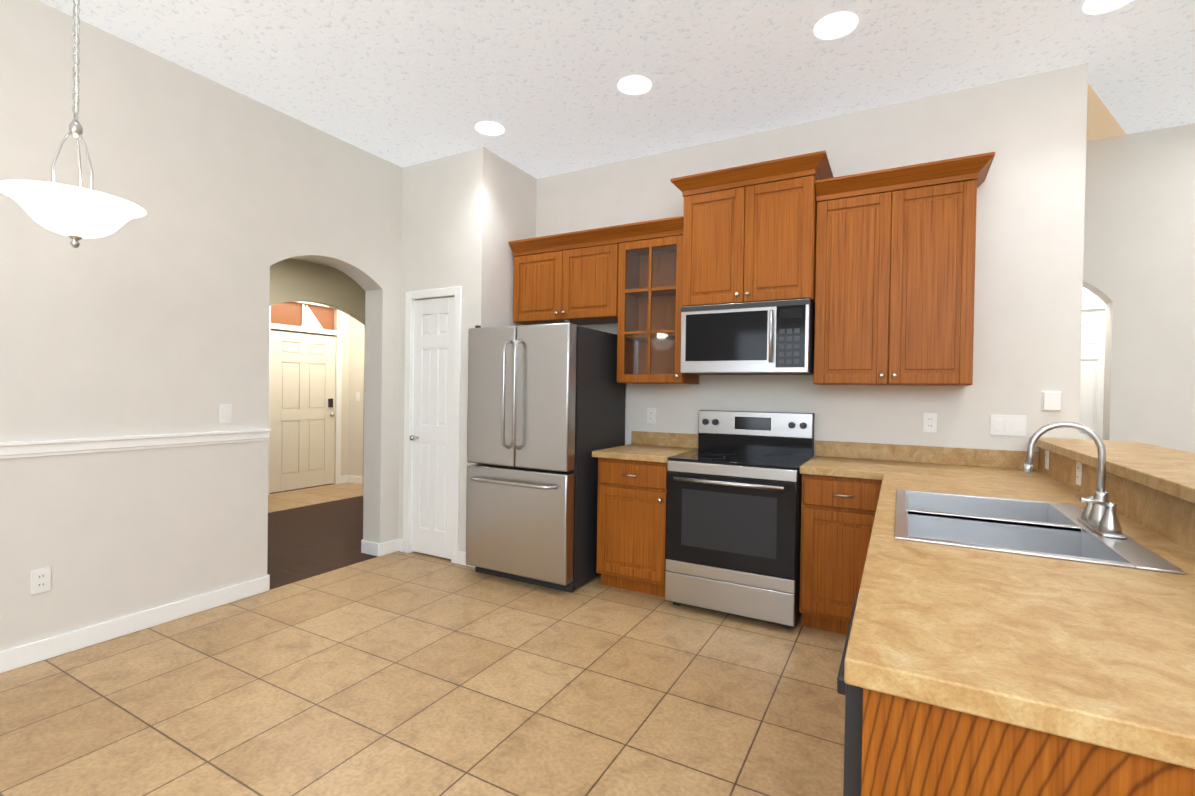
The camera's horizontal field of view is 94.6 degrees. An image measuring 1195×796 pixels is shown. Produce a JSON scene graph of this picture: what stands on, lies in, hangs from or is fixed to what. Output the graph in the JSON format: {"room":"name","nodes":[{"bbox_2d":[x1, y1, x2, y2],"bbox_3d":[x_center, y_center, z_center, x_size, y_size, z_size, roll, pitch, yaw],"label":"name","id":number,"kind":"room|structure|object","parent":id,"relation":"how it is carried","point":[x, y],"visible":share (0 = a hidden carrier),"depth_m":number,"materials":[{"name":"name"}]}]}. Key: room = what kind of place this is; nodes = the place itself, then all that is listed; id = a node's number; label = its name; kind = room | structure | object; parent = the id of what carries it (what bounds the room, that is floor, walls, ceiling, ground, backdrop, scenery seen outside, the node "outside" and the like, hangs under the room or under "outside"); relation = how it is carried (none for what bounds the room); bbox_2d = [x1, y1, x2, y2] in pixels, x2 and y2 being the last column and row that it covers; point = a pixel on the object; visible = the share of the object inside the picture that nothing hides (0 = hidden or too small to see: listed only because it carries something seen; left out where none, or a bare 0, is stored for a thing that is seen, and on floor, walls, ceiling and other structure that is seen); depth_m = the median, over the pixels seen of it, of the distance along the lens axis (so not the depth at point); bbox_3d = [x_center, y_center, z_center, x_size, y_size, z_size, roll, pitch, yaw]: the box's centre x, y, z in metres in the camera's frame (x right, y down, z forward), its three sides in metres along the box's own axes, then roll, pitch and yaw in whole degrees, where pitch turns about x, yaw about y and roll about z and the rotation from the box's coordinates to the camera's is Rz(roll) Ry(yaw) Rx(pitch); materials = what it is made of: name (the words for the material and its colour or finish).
{"room":"kitchen","nodes":[
{"label":"kitchen","id":0,"kind":"room"},
{"bbox_2d":[0,0,401,650],"bbox_3d":[-3.163,-0.303,1.825,0.200,3.100,7.500,1,1,29],"label":"wall","id":1,"kind":"structure","parent":0,"point":[154,320],"depth_m":2.99,"materials":[{"name":"paint"}]},
{"bbox_2d":[31,567,50,594],"bbox_3d":[-2.637,0.866,2.612,0.008,0.115,0.070,1,1,29],"label":"outlet","id":2,"kind":"object","parent":1,"relation":"attached to","point":[41,580],"visible":1,"depth_m":2.61,"materials":[{"name":"white plastic"}]},
{"bbox_2d":[0,429,270,458],"bbox_3d":[-3.490,0.242,1.014,0.028,0.074,5.760,1,1,29],"label":"chair rail","id":3,"kind":"object","parent":1,"relation":"attached to","point":[19,449],"visible":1,"depth_m":2.87,"materials":[{"name":"white paint"}]},
{"bbox_2d":[219,404,231,422],"bbox_3d":[-2.235,0.094,3.313,0.008,0.115,0.070,1,1,29],"label":"light switch","id":4,"kind":"object","parent":1,"relation":"attached to","point":[225,413],"visible":1,"depth_m":3.31,"materials":[{"name":"white plastic"}]},
{"bbox_2d":[0,539,474,673],"bbox_3d":[-2.981,1.206,1.342,1.040,0.098,6.820,1,1,29],"label":"baseboard","id":5,"kind":"structure","parent":1,"relation":"attached to","point":[35,652],"depth_m":2.95,"materials":[{"name":"white paint"}]},
{"bbox_2d":[271,302,348,483],"bbox_3d":[-4.456,-0.169,6.043,0.120,2.700,3.850,1,1,29],"label":"wall","id":6,"kind":"structure","parent":0,"point":[315,316],"depth_m":7.52,"materials":[{"name":"beige paint"}]},
{"bbox_2d":[269,330,335,492],"bbox_3d":[-3.786,0.167,7.131,0.120,2.000,0.900,1,1,29],"label":"front door","id":7,"kind":"structure","parent":6,"relation":"in","point":[302,410],"depth_m":7.11,"materials":[{"name":"beige paint"}]},
{"bbox_2d":[268,302,341,494],"bbox_3d":[-3.807,-0.057,7.142,0.073,2.470,1.050,1,1,29],"label":"door frame","id":8,"kind":"structure","parent":6,"relation":"attached to","point":[338,333],"depth_m":7.53,"materials":[{"name":"white paint"}]},
{"bbox_2d":[293,258,333,267],"bbox_3d":[-3.112,-1.541,5.301,3.100,0.100,4.050,1,1,29],"label":"ceiling","id":9,"kind":"structure","parent":0,"point":[313,261],"depth_m":6.06,"materials":[{"name":"paint"}]},
{"bbox_2d":[267,482,362,578],"bbox_3d":[-3.109,1.234,5.308,3.000,0.050,3.850,1,1,29],"label":"floor","id":10,"kind":"structure","parent":0,"point":[311,527],"depth_m":5.21,"materials":[{"name":"brown carpet"}]},
{"bbox_2d":[269,258,365,492],"bbox_3d":[-3.579,-0.151,5.562,0.120,2.700,3.850,1,1,29],"label":"wall","id":11,"kind":"structure","parent":0,"point":[293,280],"depth_m":6.20,"materials":[{"name":"beige paint"}]},
{"bbox_2d":[348,315,363,476],"bbox_3d":[-2.186,-0.147,7.061,3.120,2.700,0.120,1,1,29],"label":"wall","id":12,"kind":"structure","parent":0,"point":[355,407],"depth_m":7.63,"materials":[{"name":"beige paint"}]},
{"bbox_2d":[344,475,362,483],"bbox_3d":[-2.191,1.155,6.977,3.000,0.098,0.040,1,1,29],"label":"baseboard","id":13,"kind":"structure","parent":12,"relation":"attached to","point":[352,479],"depth_m":7.63,"materials":[{"name":"white paint"}]},
{"bbox_2d":[356,392,359,400],"bbox_3d":[-3.306,-0.020,7.603,0.070,0.115,0.008,1,1,29],"label":"light switch","id":14,"kind":"object","parent":12,"relation":"attached to","point":[357,396],"visible":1,"depth_m":7.60,"materials":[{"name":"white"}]},
{"bbox_2d":[0,551,846,795],"bbox_3d":[1.089,1.341,1.320,8.200,0.050,10.700,1,1,29],"label":"floor","id":15,"kind":"structure","parent":0,"point":[398,673],"depth_m":2.34,"materials":[{"name":"beige tile"}]},
{"bbox_2d":[466,320,625,592],"bbox_3d":[-0.378,0.379,4.026,0.840,1.770,0.904,1,1,29],"label":"refrigerator","id":16,"kind":"object","parent":15,"relation":"on","point":[546,412],"visible":1,"depth_m":3.68,"materials":[{"name":"grey metal"}]},
{"bbox_2d":[596,458,667,596],"bbox_3d":[0.348,0.838,3.806,0.510,0.878,0.651,1,1,29],"label":"base cabinet","id":17,"kind":"object","parent":15,"relation":"on","point":[631,522],"visible":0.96,"depth_m":3.56,"materials":[{"name":"brown wood"}]},
{"bbox_2d":[592,431,697,462],"bbox_3d":[0.349,0.327,3.813,0.537,0.140,0.634,1,1,29],"label":"countertop","id":18,"kind":"structure","parent":17,"relation":"on","point":[661,447],"depth_m":3.94,"materials":[{"name":"laminate"}]},
{"bbox_2d":[665,410,814,628],"bbox_3d":[0.901,0.692,3.462,0.759,1.195,0.720,1,1,29],"label":"range","id":19,"kind":"object","parent":15,"relation":"on","point":[733,515],"visible":0.98,"depth_m":3.22,"materials":[{"name":"grey metal"}]},
{"bbox_2d":[799,474,881,634],"bbox_3d":[1.450,0.861,3.201,0.435,0.878,0.651,1,1,29],"label":"base cabinet","id":20,"kind":"object","parent":15,"relation":"on","point":[837,516],"visible":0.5,"depth_m":2.98,"materials":[{"name":"brown wood"}]},
{"bbox_2d":[861,688,1194,795],"bbox_3d":[0.897,0.877,1.005,0.751,0.878,0.775,1,1,29],"label":"base cabinet","id":21,"kind":"object","parent":15,"relation":"on","point":[912,748],"visible":0.19,"depth_m":0.75,"materials":[{"name":"brown wood"}]},
{"bbox_2d":[837,594,862,795],"bbox_3d":[0.565,0.876,1.127,0.110,0.868,0.600,1,1,29],"label":"dishwasher","id":22,"kind":"object","parent":21,"relation":"attached to","point":[853,737],"visible":0.27,"depth_m":0.87,"materials":[{"name":"black metal"}]},
{"bbox_2d":[800,421,1194,768],"bbox_3d":[1.382,0.325,1.920,1.542,0.515,2.959,1,1,29],"label":"countertop","id":23,"kind":"structure","parent":21,"relation":"on","point":[1026,589],"depth_m":1.15,"materials":[{"name":"laminate"}]},
{"bbox_2d":[1045,450,1049,469],"bbox_3d":[2.318,0.317,2.844,0.008,0.100,0.070,1,1,29],"label":"outlet","id":24,"kind":"object","parent":23,"relation":"attached to","point":[1047,452],"visible":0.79,"depth_m":2.83,"materials":[{"name":"white plastic"}]},
{"bbox_2d":[1076,461,1082,485],"bbox_3d":[2.039,0.318,2.336,0.008,0.100,0.070,1,1,29],"label":"outlet","id":25,"kind":"object","parent":23,"relation":"attached to","point":[1079,473],"visible":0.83,"depth_m":2.32,"materials":[{"name":"white plastic"}]},
{"bbox_2d":[398,147,536,552],"bbox_3d":[-1.066,-0.303,4.564,0.840,3.100,0.680,1,1,29],"label":"wall","id":26,"kind":"structure","parent":0,"point":[468,216],"depth_m":4.23,"materials":[{"name":"paint"}]},
{"bbox_2d":[409,297,453,558],"bbox_3d":[-1.294,0.229,4.295,0.452,2.012,0.114,1,1,29],"label":"pantry door","id":27,"kind":"structure","parent":26,"relation":"in","point":[431,437],"depth_m":4.32,"materials":[{"name":"white paint"}]},
{"bbox_2d":[403,286,461,563],"bbox_3d":[-1.270,0.201,4.337,0.584,2.092,0.117,1,1,29],"label":"door frame","id":28,"kind":"structure","parent":26,"relation":"attached to","point":[456,292],"depth_m":4.34,"materials":[{"name":"white paint"}]},
{"bbox_2d":[38,0,1194,178],"bbox_3d":[1.136,-1.832,1.285,8.200,0.104,10.700,1,1,29],"label":"ceiling","id":29,"kind":"structure","parent":0,"point":[403,83],"depth_m":2.97,"materials":[{"name":"white paint"}]},
{"bbox_2d":[0,0,146,247],"bbox_3d":[-1.808,-1.178,1.911,0.384,1.312,0.384,1,1,29],"label":"pendant light","id":30,"kind":"object","parent":29,"relation":"hanging from","point":[75,214],"visible":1,"depth_m":1.86,"materials":[{"name":"white glass"}]},
{"bbox_2d":[475,121,503,135],"bbox_3d":[-0.734,-1.834,3.761,0.196,0.008,0.196,1,1,29],"label":"recessed light","id":31,"kind":"object","parent":29,"relation":"in","point":[490,128],"visible":1,"depth_m":3.75,"materials":[{"name":"white"}]},
{"bbox_2d":[618,76,650,94],"bbox_3d":[0.216,-1.814,3.205,0.196,0.008,0.196,1,1,29],"label":"recessed light","id":32,"kind":"object","parent":29,"relation":"in","point":[634,85],"visible":1,"depth_m":3.20,"materials":[{"name":"white"}]},
{"bbox_2d":[814,12,857,39],"bbox_3d":[1.151,-1.794,2.663,0.196,0.008,0.196,1,1,29],"label":"recessed light","id":33,"kind":"object","parent":29,"relation":"in","point":[835,25],"visible":1,"depth_m":2.66,"materials":[{"name":"white"}]},
{"bbox_2d":[1083,0,1132,14],"bbox_3d":[2.290,-1.775,2.454,0.196,0.008,0.196,1,1,29],"label":"recessed light","id":34,"kind":"object","parent":29,"relation":"in","point":[1092,7],"visible":1,"depth_m":2.50,"materials":[{"name":"white"}]},
{"bbox_2d":[536,63,1087,455],"bbox_3d":[0.599,-0.273,4.106,4.600,3.100,0.120,1,1,29],"label":"wall","id":35,"kind":"structure","parent":0,"point":[1030,131],"depth_m":3.19,"materials":[{"name":"paint"}]},
{"bbox_2d":[508,226,618,324],"bbox_3d":[-0.198,-0.898,4.241,0.922,0.623,0.405,1,1,29],"label":"upper cabinet","id":36,"kind":"object","parent":35,"relation":"attached to","point":[572,277],"visible":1,"depth_m":4.10,"materials":[{"name":"brown wood"}]},
{"bbox_2d":[647,408,655,423],"bbox_3d":[0.404,0.134,4.141,0.070,0.115,0.008,1,1,29],"label":"electrical outlet","id":37,"kind":"object","parent":35,"relation":"attached to","point":[651,415],"visible":1,"depth_m":4.14,"materials":[{"name":"white plastic"}]},
{"bbox_2d":[614,216,698,383],"bbox_3d":[0.423,-0.650,3.901,0.496,1.093,0.405,1,1,29],"label":"upper cabinet","id":38,"kind":"object","parent":35,"relation":"attached to","point":[650,270],"visible":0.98,"depth_m":3.89,"materials":[{"name":"brown wood"}]},
{"bbox_2d":[670,150,833,306],"bbox_3d":[0.988,-1.002,3.555,0.937,0.823,0.465,1,1,29],"label":"upper cabinet","id":39,"kind":"object","parent":35,"relation":"attached to","point":[749,232],"visible":0.96,"depth_m":3.38,"materials":[{"name":"brown wood"}]},
{"bbox_2d":[680,299,814,374],"bbox_3d":[0.976,-0.371,3.558,0.785,0.430,0.475,1,1,29],"label":"microwave","id":40,"kind":"object","parent":39,"relation":"attached to","point":[765,338],"visible":0.96,"depth_m":3.37,"materials":[{"name":"grey metal"}]},
{"bbox_2d":[813,152,994,385],"bbox_3d":[1.730,-0.667,3.183,0.856,1.183,0.405,1,1,29],"label":"upper cabinet","id":41,"kind":"object","parent":35,"relation":"attached to","point":[895,277],"visible":1,"depth_m":3.06,"materials":[{"name":"brown wood"}]},
{"bbox_2d":[923,413,936,432],"bbox_3d":[1.977,0.147,3.277,0.070,0.115,0.008,1,1,29],"label":"electrical outlet","id":42,"kind":"object","parent":35,"relation":"attached to","point":[929,422],"visible":1,"depth_m":3.27,"materials":[{"name":"white plastic"}]},
{"bbox_2d":[990,415,1026,435],"bbox_3d":[2.306,0.154,3.096,0.165,0.115,0.008,1,1,29],"label":"light switch","id":43,"kind":"object","parent":35,"relation":"attached to","point":[1010,425],"visible":1,"depth_m":3.09,"materials":[{"name":"white plastic"}]},
{"bbox_2d":[1041,391,1061,410],"bbox_3d":[2.470,0.017,2.995,0.085,0.110,0.028,1,1,29],"label":"light switch","id":44,"kind":"object","parent":35,"relation":"attached to","point":[1051,400],"visible":1,"depth_m":2.98,"materials":[{"name":"white plastic"}]},
{"bbox_2d":[1082,287,1100,300],"bbox_3d":[3.306,-0.236,4.445,2.620,3.100,0.760,1,1,29],"label":"wall","id":45,"kind":"structure","parent":0,"point":[1088,295],"depth_m":4.40,"materials":[{"name":"paint"}]},
{"bbox_2d":[1079,309,1105,439],"bbox_3d":[4.011,0.305,4.357,0.700,2.020,0.098,1,1,29],"label":"door","id":46,"kind":"structure","parent":45,"relation":"in","point":[1092,368],"depth_m":4.41,"materials":[{"name":"white paint"}]},
{"bbox_2d":[1082,300,1105,309],"bbox_3d":[4.026,0.275,4.385,0.900,2.100,0.095,1,1,29],"label":"door frame","id":47,"kind":"structure","parent":45,"relation":"attached to","point":[1093,304],"depth_m":4.38,"materials":[{"name":"white paint"}]},
{"bbox_2d":[1083,123,1194,452],"bbox_3d":[4.132,-0.213,3.478,5.000,3.100,0.140,1,1,29],"label":"wall","id":48,"kind":"structure","parent":0,"point":[1139,255],"depth_m":3.66,"materials":[{"name":"paint"}]}
]}

